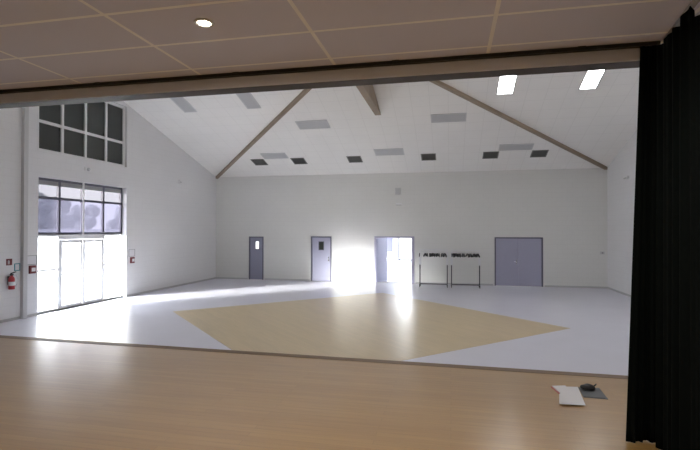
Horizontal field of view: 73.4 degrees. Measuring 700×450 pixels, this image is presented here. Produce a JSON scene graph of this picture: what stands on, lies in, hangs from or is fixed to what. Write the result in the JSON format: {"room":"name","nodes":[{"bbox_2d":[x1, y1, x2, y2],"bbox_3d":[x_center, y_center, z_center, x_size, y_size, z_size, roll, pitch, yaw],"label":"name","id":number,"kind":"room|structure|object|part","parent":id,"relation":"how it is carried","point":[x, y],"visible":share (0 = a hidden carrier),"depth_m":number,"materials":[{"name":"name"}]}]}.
{"room":"community hall","nodes":[
{"label":"community hall","id":0,"kind":"room"},
{"bbox_2d":[0,101,215,319],"bbox_3d":[-8.559,-1.181,14.876,0.320,7.861,17.470,0,-1,12],"label":"wall","id":1,"kind":"structure","parent":0,"point":[170,225],"depth_m":17.42,"materials":[{"name":"white paint"}]},
{"bbox_2d":[6,259,11,265],"bbox_3d":[-8.937,0.972,12.310,0.044,0.170,0.170,0,-1,12],"label":"fire sign","id":2,"kind":"object","parent":1,"relation":"attached to","point":[8,261],"visible":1,"depth_m":12.29,"materials":[{"name":"red plastic"}]},
{"bbox_2d":[7,271,18,289],"bbox_3d":[-8.851,1.455,12.332,0.174,0.455,0.256,0,-1,12],"label":"fire extinguisher","id":3,"kind":"object","parent":1,"relation":"attached to","point":[10,279],"visible":1,"depth_m":12.25,"materials":[{"name":"red metal"}]},
{"bbox_2d":[14,263,19,270],"bbox_3d":[-8.890,1.124,12.534,0.014,0.200,0.170,0,-1,12],"label":"notice","id":4,"kind":"object","parent":1,"relation":"attached to","point":[16,265],"visible":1,"depth_m":12.54,"materials":[{"name":"teal"}]},
{"bbox_2d":[0,313,36,322],"bbox_3d":[-9.465,2.460,9.845,0.015,0.070,6.730,0,-1,12],"label":"baseboard","id":5,"kind":"structure","parent":1,"relation":"attached to","point":[34,314],"depth_m":12.45,"materials":[{"name":"grey"}]},
{"bbox_2d":[20,107,28,318],"bbox_3d":[-8.810,-0.980,12.708,0.100,7.012,0.130,0,-1,12],"label":"trim","id":6,"kind":"structure","parent":1,"relation":"attached to","point":[25,110],"depth_m":12.65,"materials":[{"name":"grey paint"}]},
{"bbox_2d":[27,255,36,275],"bbox_3d":[-8.765,1.114,12.957,0.080,0.570,0.340,0,-1,12],"label":"sign","id":7,"kind":"object","parent":1,"relation":"attached to","point":[32,259],"visible":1,"depth_m":12.96,"materials":[{"name":"white paint"}]},
{"bbox_2d":[37,234,121,313],"bbox_3d":[-8.585,1.426,15.007,0.090,2.250,3.670,0,-1,12],"label":"window","id":8,"kind":"structure","parent":1,"relation":"in","point":[57,252],"depth_m":14.11,"materials":[{"name":"white metal"}]},
{"bbox_3d":[-8.874,1.411,13.663,0.090,2.250,0.920,0,-1,12],"label":"frame","id":9,"kind":"part","parent":8,"relation":"part of","materials":[{"name":"white metal"}]},
{"bbox_3d":[-8.297,1.440,16.351,0.090,2.250,0.920,0,-1,12],"label":"frame","id":10,"kind":"part","parent":8,"relation":"part of","materials":[{"name":"white metal"}]},
{"bbox_2d":[38,177,121,234],"bbox_3d":[-8.573,-0.524,15.025,0.110,1.650,3.670,0,-1,12],"label":"window","id":11,"kind":"structure","parent":1,"relation":"in","point":[64,207],"depth_m":14.84,"materials":[{"name":"grey"}]},
{"bbox_3d":[-8.883,-0.264,13.683,0.006,1.000,0.860,0,-1,12],"label":"pane","id":12,"kind":"part","parent":11,"relation":"part of","materials":[{"name":"clear glass"}]},
{"bbox_3d":[-8.882,-1.069,13.691,0.006,0.490,0.860,0,-1,12],"label":"pane","id":13,"kind":"part","parent":11,"relation":"part of","materials":[{"name":"clear glass"}]},
{"bbox_3d":[-8.691,-0.254,14.580,0.006,1.000,0.855,0,-1,12],"label":"pane","id":14,"kind":"part","parent":11,"relation":"part of","materials":[{"name":"clear glass"}]},
{"bbox_3d":[-8.690,-1.059,14.588,0.006,0.490,0.855,0,-1,12],"label":"pane","id":15,"kind":"part","parent":11,"relation":"part of","materials":[{"name":"clear glass"}]},
{"bbox_3d":[-8.497,-1.049,15.483,0.006,0.490,0.855,0,-1,12],"label":"pane","id":16,"kind":"part","parent":11,"relation":"part of","materials":[{"name":"clear glass"}]},
{"bbox_3d":[-8.499,-0.244,15.474,0.006,1.000,0.855,0,-1,12],"label":"pane","id":17,"kind":"part","parent":11,"relation":"part of","materials":[{"name":"clear glass"}]},
{"bbox_3d":[-8.305,-1.040,16.380,0.006,0.490,0.860,0,-1,12],"label":"pane","id":18,"kind":"part","parent":11,"relation":"part of","materials":[{"name":"clear glass"}]},
{"bbox_3d":[-8.306,-0.234,16.371,0.006,1.000,0.860,0,-1,12],"label":"pane","id":19,"kind":"part","parent":11,"relation":"part of","materials":[{"name":"clear glass"}]},
{"bbox_2d":[59,234,103,308],"bbox_3d":[-8.549,1.418,14.999,0.164,2.235,1.830,0,-1,12],"label":"door","id":20,"kind":"structure","parent":1,"relation":"in","point":[81,238],"depth_m":14.96,"materials":[{"name":"white metal"}]},
{"bbox_3d":[-8.584,0.376,15.018,0.090,0.150,1.830,0,-1,12],"label":"head frame","id":21,"kind":"part","parent":20,"relation":"part of","materials":[{"name":"white metal"}]},
{"bbox_2d":[39,102,124,166],"bbox_3d":[-8.493,-3.164,15.037,0.084,2.170,3.670,0,-1,12],"label":"window","id":22,"kind":"structure","parent":1,"relation":"in","point":[88,131],"depth_m":15.01,"materials":[{"name":"black glass"}]},
{"bbox_3d":[-8.790,-2.539,13.687,0.010,0.790,0.860,0,-1,12],"label":"pane","id":23,"kind":"part","parent":22,"relation":"part of","materials":[{"name":"grey glass"}]},
{"bbox_3d":[-8.788,-3.599,13.698,0.010,1.210,0.860,0,-1,12],"label":"pane","id":24,"kind":"part","parent":22,"relation":"part of","materials":[{"name":"grey glass"}]},
{"bbox_3d":[-8.596,-3.589,14.595,0.010,1.210,0.855,0,-1,12],"label":"pane","id":25,"kind":"part","parent":22,"relation":"part of","materials":[{"name":"grey glass"}]},
{"bbox_3d":[-8.597,-2.529,14.584,0.010,0.790,0.855,0,-1,12],"label":"pane","id":26,"kind":"part","parent":22,"relation":"part of","materials":[{"name":"grey glass"}]},
{"bbox_3d":[-8.405,-2.519,15.479,0.010,0.790,0.855,0,-1,12],"label":"pane","id":27,"kind":"part","parent":22,"relation":"part of","materials":[{"name":"grey glass"}]},
{"bbox_3d":[-8.404,-3.579,15.490,0.010,1.210,0.855,0,-1,12],"label":"pane","id":28,"kind":"part","parent":22,"relation":"part of","materials":[{"name":"grey glass"}]},
{"bbox_3d":[-8.211,-3.569,16.387,0.010,1.210,0.860,0,-1,12],"label":"pane","id":29,"kind":"part","parent":22,"relation":"part of","materials":[{"name":"grey glass"}]},
{"bbox_3d":[-8.213,-2.510,16.376,0.010,0.790,0.860,0,-1,12],"label":"pane","id":30,"kind":"part","parent":22,"relation":"part of","materials":[{"name":"grey glass"}]},
{"bbox_2d":[128,249,134,264],"bbox_3d":[-7.892,1.158,17.024,0.080,0.570,0.340,0,-1,12],"label":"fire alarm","id":31,"kind":"object","parent":1,"relation":"attached to","point":[131,252],"visible":1,"depth_m":16.97,"materials":[{"name":"white paint"}]},
{"bbox_2d":[126,277,215,296],"bbox_3d":[-7.297,2.570,19.947,0.015,0.070,6.515,0,-1,12],"label":"baseboard","id":32,"kind":"structure","parent":1,"relation":"attached to","point":[214,277],"depth_m":19.17,"materials":[{"name":"grey"}]},
{"bbox_2d":[0,271,630,375],"bbox_3d":[0.900,2.675,16.041,18.283,0.203,23.800,0,-1,12],"label":"floor","id":33,"kind":"structure","parent":0,"point":[596,341],"depth_m":12.20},
{"bbox_2d":[419,249,447,287],"bbox_3d":[3.549,1.833,19.931,1.240,1.574,0.504,0,-1,12],"label":"coat rack","id":34,"kind":"object","parent":33,"relation":"on","point":[420,283],"visible":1,"depth_m":19.98,"materials":[{"name":"grey metal"}]},
{"bbox_2d":[450,250,480,287],"bbox_3d":[4.834,1.832,19.655,1.240,1.574,0.504,0,-1,12],"label":"coat rack","id":35,"kind":"object","parent":33,"relation":"on","point":[451,258],"visible":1,"depth_m":19.58,"materials":[{"name":"grey metal"}]},
{"bbox_2d":[0,338,660,449],"bbox_3d":[-2.247,1.708,2.392,15.800,0.060,8.170,0,-1,12],"label":"floor","id":36,"kind":"structure","parent":0,"point":[54,395],"depth_m":4.49,"materials":[{"name":"brown wood"}]},
{"bbox_2d":[0,335,627,378],"bbox_3d":[-1.402,1.754,6.327,15.804,0.073,0.130,0,-1,13],"label":"trim","id":37,"kind":"structure","parent":36,"relation":"attached to","point":[1,336],"depth_m":6.03,"materials":[{"name":"brown"}]},
{"bbox_2d":[551,385,565,393],"bbox_3d":[2.195,1.703,4.777,0.168,0.014,0.419,0,-1,3],"label":"notebook","id":38,"kind":"object","parent":36,"relation":"on","point":[558,389],"visible":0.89,"depth_m":4.87,"materials":[{"name":"white paper"}]},
{"bbox_2d":[559,387,585,405],"bbox_3d":[2.181,1.693,4.674,0.232,0.002,0.592,0,-1,19],"label":"paper sheet","id":39,"kind":"object","parent":38,"relation":"on","point":[569,395],"visible":1,"depth_m":4.60,"materials":[{"name":"white paper"}]},
{"bbox_2d":[578,387,607,398],"bbox_3d":[2.461,1.706,4.777,0.235,0.008,0.330,0,-1,12],"label":"folder","id":40,"kind":"object","parent":36,"relation":"on","point":[597,393],"visible":0.93,"depth_m":4.73,"materials":[{"name":"grey plastic"}]},
{"bbox_2d":[580,383,596,390],"bbox_3d":[2.475,1.673,4.849,0.182,0.065,0.114,0,-1,-8],"label":"pouch","id":41,"kind":"object","parent":40,"relation":"on","point":[586,386],"visible":1,"depth_m":4.82,"materials":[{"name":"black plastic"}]},
{"bbox_2d":[0,0,699,89],"bbox_3d":[-2.435,-1.507,1.526,15.800,0.080,6.330,0,-1,12],"label":"ceiling","id":42,"kind":"structure","parent":0,"point":[43,43],"depth_m":3.51,"materials":[{"name":"tile"}]},
{"bbox_2d":[193,18,214,27],"bbox_3d":[-1.040,-1.440,3.346,0.146,0.012,0.146,0,-1,12],"label":"recessed light","id":43,"kind":"object","parent":42,"relation":"in","point":[202,22],"visible":1,"depth_m":3.33,"materials":[{"name":"grey plastic"}]},
{"bbox_2d":[0,41,660,93],"bbox_3d":[-2.904,-1.418,4.822,10.900,0.029,0.064,0,-1,12],"label":"track","id":44,"kind":"object","parent":42,"relation":"attached to","point":[649,43],"visible":0.97,"depth_m":4.18,"materials":[{"name":"black metal"}]},
{"bbox_2d":[626,45,656,442],"bbox_3d":[2.282,0.143,3.683,0.250,3.099,0.054,0,-1,-1],"label":"stage curtain","id":45,"kind":"object","parent":44,"relation":"hanging from","point":[641,391],"visible":0.98,"depth_m":3.68,"materials":[{"name":"fabric"}]},
{"bbox_2d":[663,0,699,42],"bbox_3d":[2.246,-1.428,3.108,0.030,0.030,1.104,0,-1,20],"label":"track","id":46,"kind":"object","parent":42,"relation":"attached to","point":[693,3],"visible":0.33,"depth_m":3.13,"materials":[{"name":"grey metal"}]},
{"bbox_2d":[655,6,699,449],"bbox_3d":[2.206,0.136,3.044,0.118,3.099,1.183,0,-1,15],"label":"curtain","id":47,"kind":"object","parent":46,"relation":"hanging from","point":[678,57],"visible":1,"depth_m":3.20,"materials":[{"name":"fabric"}]},
{"bbox_2d":[124,68,638,176],"bbox_3d":[0.246,-3.784,13.014,18.323,2.769,17.470,0,-1,12],"label":"ceiling","id":48,"kind":"structure","parent":0,"point":[597,123],"depth_m":17.18,"materials":[{"name":"white paint"}]},
{"bbox_2d":[170,97,196,112],"bbox_3d":[-5.905,-4.296,16.461,0.510,0.384,1.229,0,-1,12],"label":"ceiling light","id":49,"kind":"object","parent":48,"relation":"attached to","point":[182,103],"visible":0.63,"depth_m":16.58,"materials":[{"name":"grey plastic"}]},
{"bbox_2d":[236,93,260,108],"bbox_3d":[-3.495,-4.298,15.943,0.520,0.384,1.229,0,-1,12],"label":"ceiling light","id":50,"kind":"object","parent":48,"relation":"attached to","point":[247,99],"visible":0.63,"depth_m":16.06,"materials":[{"name":"grey plastic"}]},
{"bbox_2d":[250,159,267,164],"bbox_3d":[-4.067,-2.822,21.084,0.610,0.200,0.612,0,-1,12],"label":"ceiling vent","id":51,"kind":"object","parent":48,"relation":"in","point":[255,161],"visible":1,"depth_m":21.04,"materials":[{"name":"grey metal"}]},
{"bbox_2d":[252,160,266,164],"bbox_3d":[-4.067,-2.822,21.084,0.544,0.021,0.560,0,-17,12],"label":"grille","id":52,"kind":"object","parent":51,"relation":"attached to","point":[257,162],"depth_m":21.10,"materials":[{"name":"grey metal"}]},
{"bbox_2d":[216,89,310,178],"bbox_3d":[-3.190,-3.665,17.928,0.120,2.674,12.419,0,-1,-33],"label":"roof beam","id":53,"kind":"structure","parent":48,"relation":"attached to","point":[304,92],"depth_m":17.73,"materials":[{"name":"brown wood"}]},
{"bbox_2d":[260,153,287,158],"bbox_3d":[-3.270,-2.994,20.320,1.120,0.176,0.509,0,-1,12],"label":"ceiling light","id":54,"kind":"object","parent":48,"relation":"attached to","point":[264,155],"visible":1,"depth_m":20.31,"materials":[{"name":"grey plastic"}]},
{"bbox_2d":[290,158,307,163],"bbox_3d":[-2.249,-2.823,20.693,0.610,0.200,0.612,0,-1,12],"label":"ceiling vent","id":55,"kind":"object","parent":48,"relation":"in","point":[294,160],"visible":1,"depth_m":20.68,"materials":[{"name":"grey metal"}]},
{"bbox_2d":[295,120,329,129],"bbox_3d":[-1.376,-3.728,17.426,1.200,0.199,0.589,0,-1,12],"label":"ceiling light","id":56,"kind":"object","parent":48,"relation":"attached to","point":[311,124],"visible":1,"depth_m":17.40,"materials":[{"name":"grey plastic"}]},
{"bbox_2d":[346,156,362,162],"bbox_3d":[0.205,-2.825,20.166,0.610,0.200,0.612,0,-1,12],"label":"ceiling vent","id":57,"kind":"object","parent":48,"relation":"in","point":[352,159],"visible":1,"depth_m":20.15,"materials":[{"name":"grey metal"}]},
{"bbox_2d":[348,157,361,161],"bbox_3d":[0.205,-2.826,20.166,0.544,0.021,0.560,0,-17,12],"label":"grille","id":58,"kind":"object","parent":57,"relation":"attached to","point":[351,159],"depth_m":20.17,"materials":[{"name":"grey metal"}]},
{"bbox_2d":[356,85,380,114],"bbox_3d":[0.563,-4.261,14.515,0.210,0.760,4.272,0,-1,12],"label":"roof beam","id":59,"kind":"structure","parent":48,"relation":"attached to","point":[367,91],"depth_m":14.62,"materials":[{"name":"brown wood"}]},
{"bbox_2d":[374,148,403,155],"bbox_3d":[1.607,-3.001,19.263,1.200,0.193,0.569,0,-1,12],"label":"ceiling light","id":60,"kind":"object","parent":48,"relation":"attached to","point":[394,151],"visible":1,"depth_m":19.25,"materials":[{"name":"grey plastic"}]},
{"bbox_2d":[421,153,435,160],"bbox_3d":[3.265,-2.827,19.509,0.610,0.200,0.612,0,-1,12],"label":"ceiling vent","id":61,"kind":"object","parent":48,"relation":"in","point":[424,157],"visible":1,"depth_m":19.50,"materials":[{"name":"grey metal"}]},
{"bbox_2d":[422,154,434,159],"bbox_3d":[3.265,-2.828,19.510,0.544,0.021,0.560,0,-17,12],"label":"grille","id":62,"kind":"object","parent":61,"relation":"attached to","point":[424,156],"depth_m":19.50,"materials":[{"name":"grey metal"}]},
{"bbox_2d":[431,113,466,122],"bbox_3d":[3.435,-3.738,16.373,1.210,0.187,0.549,0,-1,12],"label":"ceiling light","id":63,"kind":"object","parent":48,"relation":"attached to","point":[452,117],"visible":1,"depth_m":16.36,"materials":[{"name":"grey plastic"}]},
{"bbox_2d":[482,151,498,158],"bbox_3d":[5.690,-2.829,18.989,0.610,0.200,0.612,0,-1,12],"label":"ceiling vent","id":64,"kind":"object","parent":48,"relation":"in","point":[486,155],"visible":1,"depth_m":19.00,"materials":[{"name":"grey metal"}]},
{"bbox_2d":[483,152,497,157],"bbox_3d":[5.690,-2.830,18.989,0.544,0.021,0.560,0,-17,12],"label":"grille","id":65,"kind":"object","parent":64,"relation":"attached to","point":[485,154],"depth_m":18.97,"materials":[{"name":"grey metal"}]},
{"bbox_2d":[496,76,516,94],"bbox_3d":[4.738,-4.304,14.176,0.520,0.384,1.229,0,-1,12],"label":"ceiling light","id":66,"kind":"object","parent":48,"relation":"attached to","point":[506,84],"visible":0.63,"depth_m":14.30,"materials":[{"name":"grey plastic"}]},
{"bbox_2d":[498,143,533,150],"bbox_3d":[6.427,-3.018,18.182,1.260,0.173,0.499,0,-1,12],"label":"ceiling light","id":67,"kind":"object","parent":48,"relation":"attached to","point":[505,147],"visible":1,"depth_m":18.17,"materials":[{"name":"grey plastic"}]},
{"bbox_2d":[500,144,532,149],"bbox_3d":[6.427,-3.020,18.183,1.192,0.022,0.442,0,-17,12],"label":"diffuser","id":68,"kind":"object","parent":67,"relation":"attached to","point":[505,146],"depth_m":18.16,"materials":[{"name":"grey"}]},
{"bbox_2d":[429,81,607,169],"bbox_3d":[5.396,-3.671,16.085,12.419,2.674,0.120,0,-1,-33],"label":"roof beam","id":69,"kind":"structure","parent":48,"relation":"attached to","point":[438,83],"depth_m":16.22,"materials":[{"name":"brown wood"}]},
{"bbox_2d":[530,150,548,156],"bbox_3d":[7.499,-2.830,18.601,0.610,0.200,0.612,0,-1,12],"label":"ceiling vent","id":70,"kind":"object","parent":48,"relation":"in","point":[535,153],"visible":1,"depth_m":18.59,"materials":[{"name":"grey metal"}]},
{"bbox_2d":[578,70,605,89],"bbox_3d":[7.072,-4.308,13.665,0.500,0.378,1.209,0,-1,12],"label":"ceiling light","id":71,"kind":"object","parent":48,"relation":"attached to","point":[591,79],"visible":0.63,"depth_m":13.78,"materials":[{"name":"grey plastic"}]},
{"bbox_2d":[387,238,410,270],"bbox_3d":[2.732,1.302,27.732,9.100,3.200,0.200,0,-1,12],"label":"wall","id":72,"kind":"structure","parent":0,"point":[393,264],"depth_m":27.63,"materials":[{"name":"white paint"}]},
{"bbox_2d":[387,238,392,251],"bbox_3d":[2.220,1.051,27.727,0.600,1.040,0.030,0,-1,12],"label":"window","id":73,"kind":"structure","parent":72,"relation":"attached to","point":[389,240],"depth_m":27.69,"materials":[{"name":"grey"}]},
{"bbox_2d":[398,238,410,260],"bbox_3d":[4.626,1.090,27.312,3.620,1.980,0.070,0,-1,12],"label":"window","id":74,"kind":"structure","parent":72,"relation":"in","point":[398,238],"depth_m":27.64,"materials":[{"name":"grey"}]},
{"bbox_2d":[216,168,607,286],"bbox_3d":[2.052,0.184,21.416,18.323,5.300,0.200,0,-1,12],"label":"wall","id":75,"kind":"structure","parent":0,"point":[458,210],"depth_m":21.06,"materials":[{"name":"white paint"}]},
{"bbox_2d":[216,277,247,278],"bbox_3d":[-5.793,2.604,22.963,1.690,0.070,0.015,0,-1,12],"label":"baseboard","id":76,"kind":"structure","parent":75,"relation":"attached to","point":[216,277],"depth_m":22.99,"materials":[{"name":"grey"}]},
{"bbox_2d":[249,236,263,279],"bbox_3d":[-4.522,1.599,22.786,0.750,2.080,0.190,0,-1,12],"label":"door","id":77,"kind":"structure","parent":75,"relation":"in","point":[256,244],"depth_m":22.72,"materials":[{"name":"grey"}]},
{"bbox_2d":[264,278,309,280],"bbox_3d":[-3.011,2.602,22.366,2.260,0.070,0.015,0,-1,12],"label":"baseboard","id":78,"kind":"structure","parent":75,"relation":"attached to","point":[264,278],"depth_m":22.31,"materials":[{"name":"grey"}]},
{"bbox_2d":[311,236,330,280],"bbox_3d":[-1.343,1.586,22.086,1.000,2.100,0.225,0,-1,12],"label":"door","id":79,"kind":"structure","parent":75,"relation":"in","point":[320,245],"depth_m":22.04,"materials":[{"name":"grey wood"}]},
{"bbox_2d":[333,280,371,281],"bbox_3d":[0.098,2.599,21.699,1.860,0.070,0.015,0,-1,12],"label":"baseboard","id":80,"kind":"structure","parent":75,"relation":"attached to","point":[333,280],"depth_m":21.73,"materials":[{"name":"grey wood"}]},
{"bbox_2d":[374,236,413,283],"bbox_3d":[2.103,1.578,21.749,1.820,2.120,0.944,0,-1,12],"label":"door","id":81,"kind":"structure","parent":75,"relation":"in","point":[380,242],"depth_m":21.70,"materials":[{"name":"grey wood"}]},
{"bbox_2d":[395,188,400,194],"bbox_3d":[2.165,-1.528,21.238,0.240,0.300,0.136,0,-1,12],"label":"loudspeaker","id":82,"kind":"object","parent":75,"relation":"attached to","point":[397,190],"visible":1,"depth_m":21.18,"materials":[{"name":"grey plastic"}]},
{"bbox_2d":[415,282,492,285],"bbox_3d":[4.581,2.596,20.736,3.350,0.070,0.015,0,-1,12],"label":"baseboard","id":83,"kind":"structure","parent":75,"relation":"attached to","point":[415,282],"depth_m":20.71,"materials":[{"name":"grey"}]},
{"bbox_2d":[495,237,542,286],"bbox_3d":[7.261,1.580,20.239,1.980,2.100,0.225,0,-1,12],"label":"door","id":84,"kind":"structure","parent":75,"relation":"in","point":[518,260],"depth_m":20.19,"materials":[{"name":"grey"}]},
{"bbox_2d":[545,285,606,287],"bbox_3d":[9.471,2.593,19.687,2.453,0.070,0.015,0,-1,12],"label":"baseboard","id":85,"kind":"structure","parent":75,"relation":"attached to","point":[545,285],"depth_m":19.67,"materials":[{"name":"grey"}]},
{"bbox_2d":[607,130,636,294],"bbox_3d":[9.043,-1.194,11.098,0.320,7.861,17.470,0,-1,12],"label":"wall","id":86,"kind":"structure","parent":0,"point":[620,192],"depth_m":17.86,"materials":[{"name":"white paint"}]},
{"bbox_2d":[607,287,630,296],"bbox_3d":[8.882,2.502,11.135,0.015,0.070,16.955,0,-1,12],"label":"baseboard","id":87,"kind":"structure","parent":86,"relation":"attached to","point":[607,287],"depth_m":18.04,"materials":[{"name":"grey"}]},
{"bbox_3d":[-1.543,-0.051,4.669,18.323,5.407,0.120,0,-1,12],"label":"wall","id":88,"kind":"structure","parent":0,"visible":0},
{"bbox_2d":[0,43,662,108],"bbox_3d":[-1.752,-1.410,4.708,13.800,0.205,0.180,0,-1,12],"label":"beam","id":89,"kind":"structure","parent":88,"relation":"attached to","point":[620,58],"depth_m":4.28,"materials":[{"name":"brown paint"}]},
{"label":"outside","id":90,"kind":"structure","parent":0,"visible":0},
{"bbox_2d":[38,238,410,291],"bbox_3d":[-63.656,3.270,64.772,128.330,0.140,220.000,0,-1,12],"label":"ground","id":91,"kind":"structure","parent":90,"point":[46,279],"depth_m":28.56,"materials":[{"name":"white"}]},
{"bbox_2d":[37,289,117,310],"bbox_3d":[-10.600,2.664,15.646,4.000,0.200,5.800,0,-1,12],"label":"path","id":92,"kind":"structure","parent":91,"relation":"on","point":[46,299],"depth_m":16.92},
{"bbox_2d":[38,236,118,255],"bbox_3d":[-27.714,1.943,62.185,0.300,2.750,70.000,0,-1,12],"label":"wall","id":93,"kind":"structure","parent":91,"relation":"on","point":[46,245],"depth_m":50.63,"materials":[{"name":"white paint"}]},
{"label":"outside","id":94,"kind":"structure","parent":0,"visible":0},
{"bbox_2d":[400,239,410,258],"bbox_3d":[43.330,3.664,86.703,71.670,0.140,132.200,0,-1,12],"label":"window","id":95,"kind":"structure","parent":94,"point":[405,245],"depth_m":63.02,"materials":[{"name":"white glass"}]}
]}

